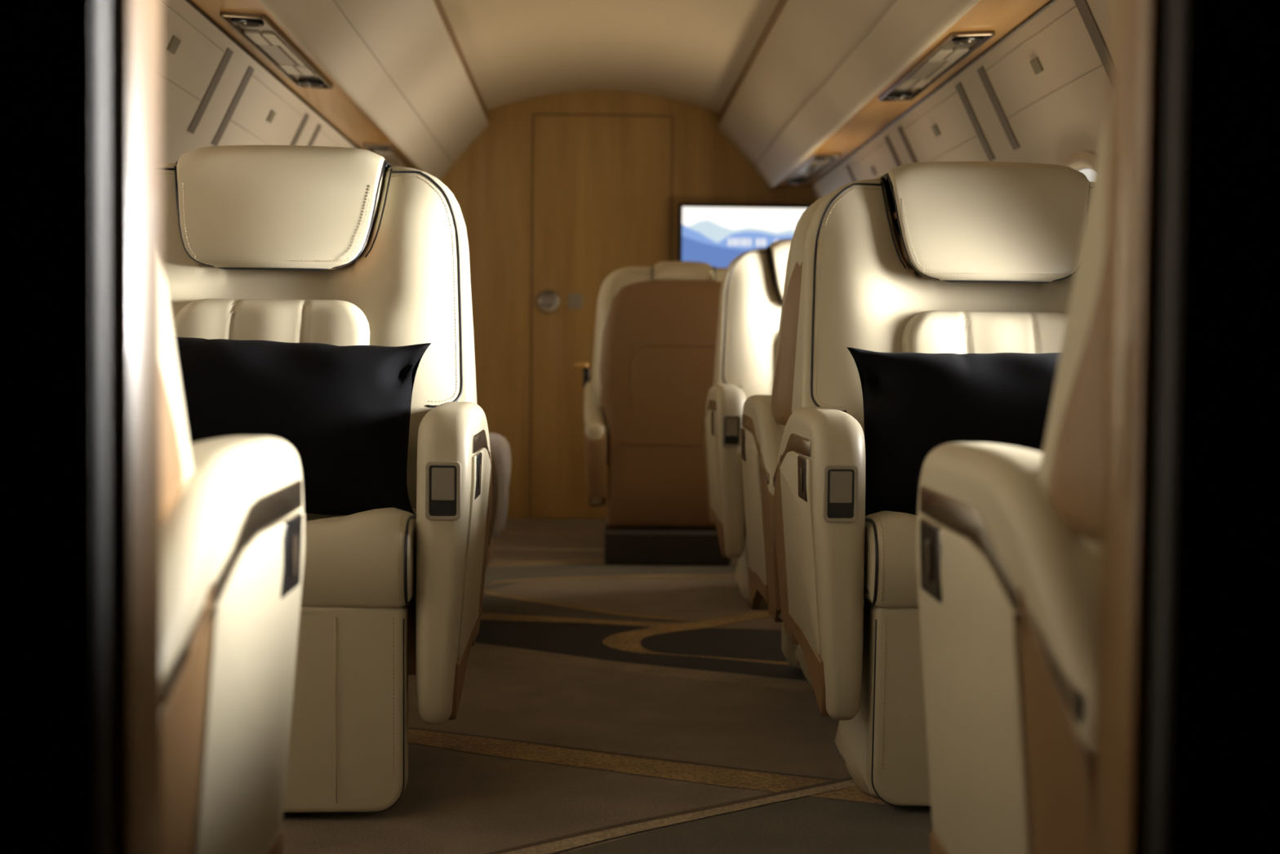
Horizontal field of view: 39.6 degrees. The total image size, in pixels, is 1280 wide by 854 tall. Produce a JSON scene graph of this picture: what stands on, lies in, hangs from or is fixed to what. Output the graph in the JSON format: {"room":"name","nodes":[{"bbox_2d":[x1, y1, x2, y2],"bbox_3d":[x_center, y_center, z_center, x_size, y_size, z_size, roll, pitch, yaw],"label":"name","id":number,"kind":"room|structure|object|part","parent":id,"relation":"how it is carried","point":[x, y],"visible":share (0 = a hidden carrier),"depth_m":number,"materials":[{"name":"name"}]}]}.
{"room":"aircraft cabin","nodes":[
{"label":"aircraft cabin","id":0,"kind":"room"},
{"bbox_2d":[160,0,355,164],"bbox_3d":[-1.115,-0.196,4.312,0.253,1.492,7.090,1,2,-2],"label":"wall","id":1,"kind":"structure","parent":0,"point":[213,93],"depth_m":4.36,"materials":[{"name":"beige plastic"}]},
{"bbox_2d":[219,11,333,88],"bbox_3d":[-0.896,-0.932,4.462,0.100,0.024,1.060,1,2,-2],"label":"overhead service panel","id":2,"kind":"object","parent":1,"relation":"attached to","point":[259,28],"visible":1,"depth_m":4.35,"materials":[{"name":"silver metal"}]},
{"bbox_2d":[231,17,264,27],"bbox_3d":[-0.884,-0.910,4.008,0.072,0.018,0.072,1,2,-2],"label":"air vent","id":3,"kind":"object","parent":2,"relation":"attached to","point":[244,22],"depth_m":3.99,"materials":[{"name":"brown"}]},
{"bbox_2d":[244,31,270,44],"bbox_3d":[-0.910,-0.926,4.232,0.036,0.008,0.150,4,2,-2],"label":"light","id":4,"kind":"object","parent":2,"relation":"on","point":[260,37],"depth_m":4.21,"materials":[{"name":"beige plastic"}]},
{"bbox_2d":[262,31,286,45],"bbox_3d":[-0.871,-0.924,4.233,0.033,0.008,0.150,4,2,-2],"label":"light","id":5,"kind":"object","parent":2,"relation":"on","point":[268,38],"depth_m":4.22,"materials":[{"name":"beige plastic"}]},
{"bbox_3d":[-0.908,-0.936,4.462,0.048,0.007,0.290,4,2,-2],"label":"sign panel","id":6,"kind":"part","parent":2,"relation":"part of","materials":[{"name":"beige plastic"}]},
{"bbox_2d":[279,64,301,74],"bbox_3d":[-0.923,-0.946,4.691,0.036,0.008,0.150,4,2,-2],"label":"light","id":7,"kind":"object","parent":2,"relation":"on","point":[285,68],"depth_m":4.68,"materials":[{"name":"beige plastic"}]},
{"bbox_2d":[294,64,315,75],"bbox_3d":[-0.883,-0.943,4.692,0.033,0.008,0.150,4,2,-2],"label":"light","id":8,"kind":"object","parent":2,"relation":"on","point":[299,69],"depth_m":4.68,"materials":[{"name":"beige plastic"}]},
{"bbox_2d":[297,79,324,87],"bbox_3d":[-0.909,-0.951,4.917,0.072,0.014,0.072,0,2,-8],"label":"air vent","id":9,"kind":"object","parent":2,"relation":"attached to","point":[308,82],"depth_m":4.90,"materials":[{"name":"brown"}]},
{"bbox_2d":[185,0,418,169],"bbox_3d":[-0.896,-0.942,4.287,0.169,0.029,7.090,1,2,-2],"label":"trim","id":10,"kind":"structure","parent":1,"relation":"attached to","point":[334,104],"depth_m":5.17,"materials":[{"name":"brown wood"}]},
{"bbox_2d":[363,142,413,168],"bbox_3d":[-0.964,-1.036,6.939,0.100,0.024,1.060,1,2,-2],"label":"console","id":11,"kind":"object","parent":1,"relation":"attached to","point":[390,154],"visible":0.56,"depth_m":6.65,"materials":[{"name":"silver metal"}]},
{"bbox_2d":[368,146,389,151],"bbox_3d":[-0.951,-1.014,6.485,0.072,0.018,0.072,1,2,-2],"label":"air vent","id":12,"kind":"object","parent":11,"relation":"attached to","point":[377,148],"depth_m":6.47,"materials":[{"name":"brown"}]},
{"bbox_2d":[368,146,392,152],"bbox_3d":[-0.963,-1.043,6.939,0.086,0.005,1.046,4,2,-2],"label":"panel","id":13,"kind":"object","parent":11,"relation":"on","point":[389,150],"depth_m":6.62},
{"bbox_2d":[373,151,387,157],"bbox_3d":[-0.977,-1.030,6.709,0.036,0.008,0.150,4,2,-2],"label":"light","id":14,"kind":"object","parent":11,"relation":"on","point":[384,153],"depth_m":6.66,"materials":[{"name":"beige plastic"}]},
{"bbox_2d":[385,151,397,157],"bbox_3d":[-0.938,-1.028,6.710,0.033,0.008,0.150,4,2,-2],"label":"light","id":15,"kind":"object","parent":11,"relation":"on","point":[388,154],"depth_m":6.69,"materials":[{"name":"beige"}]},
{"bbox_3d":[-0.976,-1.040,6.939,0.048,0.007,0.290,4,2,-2],"label":"sign panel","id":16,"kind":"part","parent":11,"relation":"part of","materials":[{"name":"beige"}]},
{"bbox_2d":[280,518,933,853],"bbox_3d":[-0.074,0.586,4.303,2.300,0.053,7.350,1,2,-2],"label":"floor","id":17,"kind":"structure","parent":0,"point":[603,708],"depth_m":3.43,"materials":[{"name":"beige carpet"}]},
{"bbox_2d":[160,257,304,853],"bbox_3d":[-0.721,0.108,1.527,0.786,1.125,0.701,1,2,-2],"label":"armchair","id":18,"kind":"object","parent":17,"relation":"on","point":[233,514],"visible":0.41,"depth_m":1.45,"materials":[{"name":"beige leather"}]},
{"bbox_3d":[-0.715,-0.091,1.379,0.716,0.646,0.371,1,2,-2],"label":"backrest","id":19,"kind":"part","parent":18,"relation":"part of","materials":[{"name":"beige leather"}]},
{"bbox_3d":[-0.374,0.303,1.287,0.092,0.359,0.188,1,2,-2],"label":"panel","id":20,"kind":"part","parent":18,"relation":"part of","materials":[{"name":"brown leather"}]},
{"bbox_3d":[-0.381,0.270,1.528,0.088,0.509,0.664,1,2,-2],"label":"armrest","id":21,"kind":"part","parent":18,"relation":"part of","materials":[{"name":"beige leather"}]},
{"bbox_3d":[-0.350,0.256,1.596,0.033,0.327,0.428,1,2,-2],"label":"panel","id":22,"kind":"part","parent":18,"relation":"part of","materials":[{"name":"beige leather"}]},
{"bbox_3d":[-0.374,0.463,1.605,0.035,0.113,0.458,1,2,-2],"label":"panel","id":23,"kind":"part","parent":18,"relation":"part of","materials":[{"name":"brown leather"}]},
{"bbox_3d":[-0.337,0.125,1.728,0.007,0.042,0.032,1,2,-2],"label":"switch knob","id":24,"kind":"part","parent":18,"relation":"part of","materials":[{"name":"brown plastic"}]},
{"bbox_2d":[160,145,493,813],"bbox_3d":[-0.657,0.048,3.073,0.786,1.119,0.701,1,2,-2],"label":"armchair","id":25,"kind":"object","parent":17,"relation":"on","point":[334,246],"visible":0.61,"depth_m":3.14,"materials":[{"name":"beige leather"}]},
{"bbox_2d":[173,336,431,515],"bbox_3d":[-0.643,-0.008,2.969,0.584,0.315,0.177,1,2,0],"label":"pillow","id":26,"kind":"object","parent":25,"relation":"on","point":[344,411],"visible":0.56,"depth_m":2.92,"materials":[{"name":"black fabric"}]},
{"bbox_3d":[-0.659,-0.162,3.204,0.716,0.642,0.371,1,2,-2],"label":"backrest","id":27,"kind":"part","parent":25,"relation":"part of","materials":[{"name":"beige leather"}]},
{"bbox_2d":[300,507,416,607],"bbox_3d":[-0.658,0.195,3.031,0.588,0.156,0.602,1,2,-2],"label":"seat cushion","id":28,"kind":"object","parent":25,"relation":"on","point":[367,558],"depth_m":2.74,"materials":[{"name":"beige leather"}]},
{"bbox_3d":[-0.306,0.099,2.772,0.055,0.091,0.020,1,2,-2],"label":"control frame","id":29,"kind":"part","parent":25,"relation":"part of","materials":[{"name":"beige plastic"}]},
{"bbox_3d":[-0.318,0.207,3.104,0.088,0.506,0.664,1,2,-2],"label":"armrest","id":30,"kind":"part","parent":25,"relation":"part of","materials":[{"name":"beige leather"}]},
{"bbox_3d":[-0.307,0.405,3.043,0.035,0.113,0.458,1,2,-2],"label":"panel","id":31,"kind":"part","parent":25,"relation":"part of","materials":[{"name":"brown wood"}]},
{"bbox_3d":[-0.284,0.199,3.036,0.033,0.325,0.428,1,2,-2],"label":"panel","id":32,"kind":"part","parent":25,"relation":"part of","materials":[{"name":"beige leather"}]},
{"bbox_3d":[-0.263,0.081,2.895,0.007,0.042,0.032,1,2,-2],"label":"switch knob","id":33,"kind":"part","parent":25,"relation":"part of","materials":[{"name":"grey"}]},
{"bbox_3d":[-0.324,0.220,3.346,0.092,0.357,0.188,1,2,-2],"label":"panel","id":34,"kind":"part","parent":25,"relation":"part of","materials":[{"name":"brown leather"}]},
{"bbox_2d":[574,261,730,565],"bbox_3d":[0.123,-0.069,6.639,0.741,1.071,0.900,1,2,-2],"label":"armchair","id":35,"kind":"object","parent":17,"relation":"on","point":[656,326],"visible":0.59,"depth_m":6.29,"materials":[{"name":"beige leather"}]},
{"bbox_2d":[574,362,590,388],"bbox_3d":[-0.224,-0.200,6.899,0.058,0.099,0.350,1,2,-2],"label":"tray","id":36,"kind":"object","parent":35,"relation":"on","point":[586,370],"depth_m":6.87,"materials":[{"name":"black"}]},
{"bbox_3d":[-0.199,0.062,6.673,0.030,0.314,0.428,1,2,-2],"label":"panel","id":37,"kind":"part","parent":35,"relation":"part of","materials":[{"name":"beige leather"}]},
{"bbox_3d":[-0.169,0.077,6.607,0.079,0.489,0.664,1,2,-2],"label":"armrest","id":38,"kind":"part","parent":35,"relation":"part of","materials":[{"name":"beige leather"}]},
{"bbox_3d":[-0.163,0.108,6.366,0.083,0.345,0.188,1,2,-2],"label":"panel","id":39,"kind":"part","parent":35,"relation":"part of","materials":[{"name":"brown leather"}]},
{"bbox_2d":[606,428,608,465],"bbox_3d":[0.138,0.066,6.678,0.529,0.151,0.602,1,2,-2],"label":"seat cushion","id":40,"kind":"object","parent":35,"relation":"on","point":[606,428],"depth_m":6.39,"materials":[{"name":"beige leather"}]},
{"bbox_3d":[0.146,-0.264,6.477,0.644,0.620,0.371,1,2,-2],"label":"backrest","id":41,"kind":"part","parent":35,"relation":"part of","materials":[{"name":"beige leather"}]},
{"bbox_2d":[702,238,791,604],"bbox_3d":[0.598,-0.034,5.427,0.786,1.112,0.701,1,2,-2],"label":"armchair","id":42,"kind":"object","parent":17,"relation":"on","point":[753,284],"visible":0.26,"depth_m":5.50,"materials":[{"name":"beige leather"}]},
{"bbox_3d":[0.247,0.131,5.681,0.092,0.355,0.188,1,2,-2],"label":"panel","id":43,"kind":"part","parent":42,"relation":"part of","materials":[{"name":"brown leather"}]},
{"bbox_3d":[0.213,-0.008,5.227,0.006,0.042,0.032,1,2,-2],"label":"switch knob","id":44,"kind":"part","parent":42,"relation":"part of","materials":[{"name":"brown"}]},
{"bbox_3d":[0.224,0.110,5.369,0.033,0.323,0.428,1,2,-2],"label":"panel","id":45,"kind":"part","parent":42,"relation":"part of","materials":[{"name":"beige leather"}]},
{"bbox_3d":[0.243,0.315,5.378,0.035,0.112,0.458,1,2,-2],"label":"panel","id":46,"kind":"part","parent":42,"relation":"part of","materials":[{"name":"brown leather"}]},
{"bbox_3d":[0.254,0.119,5.439,0.088,0.503,0.664,1,2,-2],"label":"armrest","id":47,"kind":"part","parent":42,"relation":"part of","materials":[{"name":"beige leather"}]},
{"bbox_3d":[0.263,0.011,5.107,0.055,0.090,0.020,1,2,-2],"label":"control frame","id":48,"kind":"part","parent":42,"relation":"part of","materials":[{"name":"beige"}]},
{"bbox_3d":[0.597,-0.242,5.557,0.716,0.638,0.371,1,2,-2],"label":"backrest","id":49,"kind":"part","parent":42,"relation":"part of","materials":[{"name":"beige leather"}]},
{"bbox_2d":[740,175,881,687],"bbox_3d":[0.629,0.032,3.868,0.786,1.112,0.701,1,2,-2],"label":"armchair","id":50,"kind":"object","parent":17,"relation":"on","point":[765,418],"visible":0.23,"depth_m":3.64,"materials":[{"name":"beige leather"}]},
{"bbox_3d":[0.234,0.041,4.048,0.006,0.042,0.032,1,2,-1],"label":"switch knob","id":51,"kind":"part","parent":50,"relation":"part of","materials":[{"name":"grey"}]},
{"bbox_3d":[0.253,0.170,3.917,0.033,0.323,0.428,1,2,-2],"label":"panel","id":52,"kind":"part","parent":50,"relation":"part of","materials":[{"name":"beige leather"}]},
{"bbox_3d":[0.272,0.376,3.927,0.035,0.112,0.458,1,2,-2],"label":"panel","id":53,"kind":"part","parent":50,"relation":"part of","materials":[{"name":"brown wood"}]},
{"bbox_3d":[0.286,0.185,3.850,0.088,0.503,0.664,1,2,-2],"label":"armrest","id":54,"kind":"part","parent":50,"relation":"part of","materials":[{"name":"beige leather"}]},
{"bbox_3d":[0.292,0.218,3.610,0.092,0.355,0.188,1,2,-2],"label":"panel","id":55,"kind":"part","parent":50,"relation":"part of","materials":[{"name":"brown leather"}]},
{"bbox_3d":[0.635,-0.165,3.721,0.716,0.638,0.371,1,2,-2],"label":"backrest","id":56,"kind":"part","parent":50,"relation":"part of","materials":[{"name":"beige leather"}]},
{"bbox_2d":[773,161,1092,807],"bbox_3d":[0.655,0.062,3.159,0.786,1.112,0.701,1,2,-2],"label":"armchair","id":57,"kind":"object","parent":17,"relation":"on","point":[926,257],"visible":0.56,"depth_m":3.24,"materials":[{"name":"beige leather"}]},
{"bbox_3d":[0.304,0.226,3.414,0.092,0.355,0.188,1,2,-2],"label":"panel","id":58,"kind":"part","parent":57,"relation":"part of","materials":[{"name":"brown leather"}]},
{"bbox_3d":[0.281,0.205,3.102,0.033,0.323,0.428,1,2,-2],"label":"panel","id":59,"kind":"part","parent":57,"relation":"part of","materials":[{"name":"beige leather"}]},
{"bbox_3d":[0.270,0.087,2.960,0.006,0.042,0.032,1,2,-2],"label":"switch knob","id":60,"kind":"part","parent":57,"relation":"part of","materials":[{"name":"brown"}]},
{"bbox_3d":[0.300,0.410,3.110,0.035,0.112,0.458,1,2,-2],"label":"panel","id":61,"kind":"part","parent":57,"relation":"part of","materials":[{"name":"brown wood"}]},
{"bbox_3d":[0.311,0.214,3.171,0.088,0.503,0.664,1,2,-2],"label":"armrest","id":62,"kind":"part","parent":57,"relation":"part of","materials":[{"name":"beige leather"}]},
{"bbox_3d":[0.320,0.106,2.839,0.055,0.090,0.020,1,2,-2],"label":"control frame","id":63,"kind":"part","parent":57,"relation":"part of","materials":[{"name":"beige plastic"}]},
{"bbox_2d":[863,511,919,608],"bbox_3d":[0.654,0.208,3.117,0.588,0.155,0.602,1,2,-2],"label":"seat cushion","id":64,"kind":"object","parent":57,"relation":"on","point":[890,537],"depth_m":2.82,"materials":[{"name":"beige leather"}]},
{"bbox_3d":[0.653,-0.147,3.290,0.716,0.638,0.371,1,2,-2],"label":"backrest","id":65,"kind":"part","parent":57,"relation":"part of","materials":[{"name":"beige leather"}]},
{"bbox_2d":[846,346,1060,515],"bbox_3d":[0.642,0.010,3.052,0.576,0.299,0.177,0,2,-3],"label":"pillow","id":66,"kind":"object","parent":57,"relation":"on","point":[915,404],"visible":0.44,"depth_m":3.00,"materials":[{"name":"black fabric"}]},
{"bbox_2d":[915,91,1110,853],"bbox_3d":[0.679,0.122,1.565,0.786,1.125,0.701,1,2,-2],"label":"armchair","id":67,"kind":"object","parent":17,"relation":"on","point":[1008,537],"visible":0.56,"depth_m":1.41,"materials":[{"name":"beige leather"}]},
{"bbox_3d":[0.284,0.131,1.745,0.007,0.042,0.032,1,2,-2],"label":"switch knob","id":68,"kind":"part","parent":67,"relation":"part of","materials":[{"name":"brown"}]},
{"bbox_3d":[0.321,0.470,1.624,0.035,0.113,0.458,1,2,-2],"label":"panel","id":69,"kind":"part","parent":67,"relation":"part of","materials":[{"name":"brown leather"}]},
{"bbox_3d":[0.302,0.262,1.614,0.033,0.327,0.428,1,2,-2],"label":"panel","id":70,"kind":"part","parent":67,"relation":"part of","materials":[{"name":"beige leather"}]},
{"bbox_3d":[0.336,0.277,1.548,0.088,0.509,0.664,1,2,-2],"label":"armrest","id":71,"kind":"part","parent":67,"relation":"part of","materials":[{"name":"beige leather"}]},
{"bbox_3d":[0.342,0.309,1.307,0.092,0.359,0.188,1,2,-2],"label":"panel","id":72,"kind":"part","parent":67,"relation":"part of","materials":[{"name":"brown leather"}]},
{"bbox_3d":[0.685,-0.078,1.418,0.716,0.646,0.371,1,2,-2],"label":"backrest","id":73,"kind":"part","parent":67,"relation":"part of","materials":[{"name":"beige leather"}]},
{"bbox_3d":[-0.728,0.112,4.851,0.645,0.840,1.100,1,2,-2],"label":"divan","id":74,"kind":"object","parent":17,"relation":"on","visible":0},
{"bbox_2d":[488,432,511,546],"bbox_3d":[-0.564,0.165,4.790,0.410,0.273,0.866,1,2,-2],"label":"armrest","id":75,"kind":"object","parent":74,"relation":"on","point":[500,454],"visible":0.38,"depth_m":4.67,"materials":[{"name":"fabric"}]},
{"bbox_2d":[440,0,779,113],"bbox_3d":[-0.045,-1.272,3.595,1.022,0.128,8.490,1,2,-2],"label":"ceiling","id":76,"kind":"structure","parent":0,"point":[695,52],"depth_m":6.47,"materials":[{"name":"beige paint"}]},
{"bbox_2d":[440,90,815,519],"bbox_3d":[-0.170,-0.549,7.897,2.233,1.920,0.050,1,2,-2],"label":"wall","id":77,"kind":"structure","parent":0,"point":[490,182],"depth_m":7.86,"materials":[{"name":"brown wood"}]},
{"bbox_2d":[528,113,673,519],"bbox_3d":[-0.173,-0.484,7.875,0.622,1.791,0.040,1,2,-2],"label":"door","id":78,"kind":"structure","parent":77,"relation":"in","point":[602,184],"depth_m":7.86,"materials":[{"name":"brown wood"}]},
{"bbox_3d":[-0.404,-0.555,7.853,0.104,0.104,0.014,1,2,-2],"label":"handle","id":79,"kind":"part","parent":78,"relation":"part of","materials":[{"name":"silver metal"}]},
{"bbox_3d":[-0.288,-0.556,7.861,0.063,0.065,0.006,1,2,-2],"label":"latch plate","id":80,"kind":"part","parent":78,"relation":"part of","materials":[{"name":"brown wood"}]},
{"bbox_2d":[677,203,810,267],"bbox_3d":[0.458,-0.804,7.802,0.584,0.344,0.074,1,2,-2],"label":"television","id":81,"kind":"object","parent":77,"relation":"attached to","point":[715,234],"visible":0.56,"depth_m":7.76,"materials":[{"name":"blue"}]},
{"bbox_2d":[0,0,1279,853],"bbox_3d":[0.025,-0.276,1.025,2.700,1.950,0.109,1,2,-2],"label":"wall","id":82,"kind":"structure","parent":0,"point":[1223,780],"depth_m":0.98,"materials":[{"name":"black"}]},
{"bbox_2d":[94,0,111,853],"bbox_3d":[-0.302,-0.202,0.982,0.013,1.800,0.028,1,2,-2],"label":"trim","id":83,"kind":"structure","parent":82,"relation":"attached to","point":[102,7],"depth_m":0.98,"materials":[{"name":"grey metal"}]},
{"bbox_2d":[111,0,160,853],"bbox_3d":[-0.295,-0.204,1.036,0.014,1.800,0.078,1,2,-2],"label":"trim","id":84,"kind":"structure","parent":82,"relation":"attached to","point":[135,24],"depth_m":1.02,"materials":[{"name":"brown wood"}]},
{"bbox_2d":[258,0,488,180],"bbox_3d":[-0.701,-1.067,4.287,0.255,0.306,7.090,1,2,-2],"label":"trim","id":85,"kind":"structure","parent":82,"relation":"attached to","point":[398,61],"depth_m":5.34,"materials":[{"name":"beige plastic"}]},
{"bbox_2d":[433,0,487,119],"bbox_3d":[-0.585,-1.219,4.283,0.020,0.061,7.090,1,2,-2],"label":"trim","id":86,"kind":"structure","parent":82,"relation":"attached to","point":[438,4],"depth_m":6.19,"materials":[{"name":"brown plastic"}]},
{"bbox_2d":[719,0,787,123],"bbox_3d":[0.456,-1.209,4.312,0.020,0.061,7.090,1,2,-2],"label":"trim","id":87,"kind":"structure","parent":82,"relation":"attached to","point":[781,3],"depth_m":6.14,"materials":[{"name":"brown plastic"}]},
{"bbox_2d":[718,0,980,190],"bbox_3d":[0.568,-1.054,4.322,0.255,0.306,7.090,1,2,-2],"label":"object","id":88,"kind":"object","parent":82,"relation":"attached to","point":[820,62],"depth_m":5.29,"materials":[{"name":"beige plastic"}]},
{"bbox_2d":[1093,0,1167,853],"bbox_3d":[0.295,-0.199,1.052,0.014,1.800,0.078,1,2,-2],"label":"trim","id":89,"kind":"structure","parent":82,"relation":"attached to","point":[1138,27],"depth_m":1.04,"materials":[{"name":"brown wood"}]},
{"bbox_2d":[1147,0,1185,853],"bbox_3d":[0.305,-0.196,0.998,0.013,1.800,0.028,1,2,-2],"label":"trim","id":90,"kind":"structure","parent":82,"relation":"attached to","point":[1175,8],"depth_m":1.00,"materials":[{"name":"grey metal"}]},
{"bbox_2d":[809,0,1111,200],"bbox_3d":[0.963,-0.176,4.369,0.253,1.492,7.090,1,2,-2],"label":"wall","id":91,"kind":"structure","parent":0,"point":[1041,95],"depth_m":4.25,"materials":[{"name":"beige plastic"}]},
{"bbox_2d":[783,153,840,184],"bbox_3d":[0.681,-1.025,7.104,0.100,0.024,1.060,1,2,-2],"label":"console","id":92,"kind":"object","parent":91,"relation":"attached to","point":[815,164],"visible":1,"depth_m":7.02,"materials":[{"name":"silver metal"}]},
{"bbox_2d":[788,179,805,184],"bbox_3d":[0.668,-1.041,7.559,0.072,0.018,0.072,1,2,-2],"label":"air vent","id":93,"kind":"object","parent":92,"relation":"attached to","point":[792,181],"depth_m":7.54,"materials":[{"name":"brown"}]},
{"bbox_2d":[792,173,804,178],"bbox_3d":[0.654,-1.037,7.333,0.036,0.008,0.150,-2,2,-1],"label":"light","id":94,"kind":"object","parent":92,"relation":"on","point":[798,175],"depth_m":7.31,"materials":[{"name":"beige"}]},
{"bbox_3d":[0.669,-1.028,7.104,0.048,0.007,0.290,-2,2,-1],"label":"sign panel","id":95,"kind":"part","parent":92,"relation":"part of","materials":[{"name":"beige plastic"}]},
{"bbox_2d":[802,173,813,177],"bbox_3d":[0.694,-1.038,7.334,0.033,0.008,0.150,-2,2,-1],"label":"light","id":96,"kind":"object","parent":92,"relation":"on","point":[804,175],"depth_m":7.32,"materials":[{"name":"beige"}]},
{"bbox_2d":[787,156,835,182],"bbox_3d":[0.680,-1.032,7.104,0.086,0.005,1.046,-2,2,-1],"label":"panel","id":97,"kind":"object","parent":92,"relation":"on","point":[814,160],"depth_m":7.48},
{"bbox_2d":[805,160,819,166],"bbox_3d":[0.667,-1.017,6.874,0.036,0.008,0.150,-2,2,-1],"label":"light","id":98,"kind":"object","parent":92,"relation":"on","point":[813,163],"depth_m":6.84,"materials":[{"name":"beige"}]},
{"bbox_2d":[816,160,829,166],"bbox_3d":[0.706,-1.019,6.875,0.033,0.008,0.150,-2,2,-1],"label":"light","id":99,"kind":"object","parent":92,"relation":"on","point":[819,163],"depth_m":6.85,"materials":[{"name":"beige"}]},
{"bbox_2d":[815,156,835,161],"bbox_3d":[0.693,-1.003,6.650,0.072,0.018,0.072,1,2,-2],"label":"air vent","id":100,"kind":"object","parent":92,"relation":"attached to","point":[824,158],"depth_m":6.63,"materials":[{"name":"brown"}]},
{"bbox_2d":[774,0,1056,186],"bbox_3d":[0.760,-0.926,4.332,0.169,0.029,7.090,1,2,-2],"label":"trim","id":101,"kind":"structure","parent":91,"relation":"attached to","point":[1002,16],"depth_m":4.91,"materials":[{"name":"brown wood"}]},
{"bbox_2d":[878,30,995,101],"bbox_3d":[0.749,-0.919,4.588,0.100,0.024,1.060,1,2,-2],"label":"overhead service panel","id":102,"kind":"object","parent":91,"relation":"attached to","point":[954,46],"visible":1,"depth_m":4.47,"materials":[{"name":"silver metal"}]},
{"bbox_2d":[887,92,912,100],"bbox_3d":[0.737,-0.936,5.042,0.072,0.018,0.072,1,2,-2],"label":"air vent","id":103,"kind":"object","parent":102,"relation":"attached to","point":[892,95],"depth_m":5.02,"materials":[{"name":"brown plastic"}]},
{"bbox_2d":[896,78,918,88],"bbox_3d":[0.723,-0.931,4.817,0.036,0.008,0.150,-2,2,-1],"label":"light","id":104,"kind":"object","parent":102,"relation":"on","point":[913,83],"depth_m":4.80,"materials":[{"name":"beige plastic"}]},
{"bbox_2d":[911,77,932,88],"bbox_3d":[0.762,-0.933,4.818,0.033,0.008,0.150,-2,2,-1],"label":"light","id":105,"kind":"object","parent":102,"relation":"on","point":[916,83],"depth_m":4.81,"materials":[{"name":"beige plastic"}]},
{"bbox_3d":[0.737,-0.922,4.587,0.048,0.007,0.290,-2,2,-1],"label":"sign panel","id":106,"kind":"part","parent":102,"relation":"part of","materials":[{"name":"beige plastic"}]},
{"bbox_2d":[927,48,952,61],"bbox_3d":[0.735,-0.912,4.357,0.036,0.008,0.150,-2,2,-1],"label":"light","id":107,"kind":"object","parent":102,"relation":"on","point":[943,55],"depth_m":4.34,"materials":[{"name":"beige plastic"}]},
{"bbox_2d":[943,48,968,61],"bbox_3d":[0.775,-0.913,4.358,0.033,0.008,0.150,-2,2,-1],"label":"light","id":108,"kind":"object","parent":102,"relation":"on","point":[952,54],"depth_m":4.34,"materials":[{"name":"beige plastic"}]},
{"bbox_2d":[951,35,983,44],"bbox_3d":[0.761,-0.900,4.133,0.072,0.014,0.072,0,2,-8],"label":"air vent","id":109,"kind":"object","parent":102,"relation":"attached to","point":[964,40],"depth_m":4.12,"materials":[{"name":"brown"}]},
{"bbox_2d":[1062,151,1097,181],"bbox_3d":[1.017,-0.345,4.028,0.092,0.549,0.570,1,2,-2],"label":"window","id":110,"kind":"structure","parent":91,"relation":"in","point":[1079,160],"depth_m":3.96,"materials":[{"name":"beige"}]},
{"bbox_3d":[1.019,-0.344,4.028,0.055,0.471,0.490,1,2,-2],"label":"pane","id":111,"kind":"part","parent":110,"relation":"part of","materials":[{"name":"white glass"}]}
]}

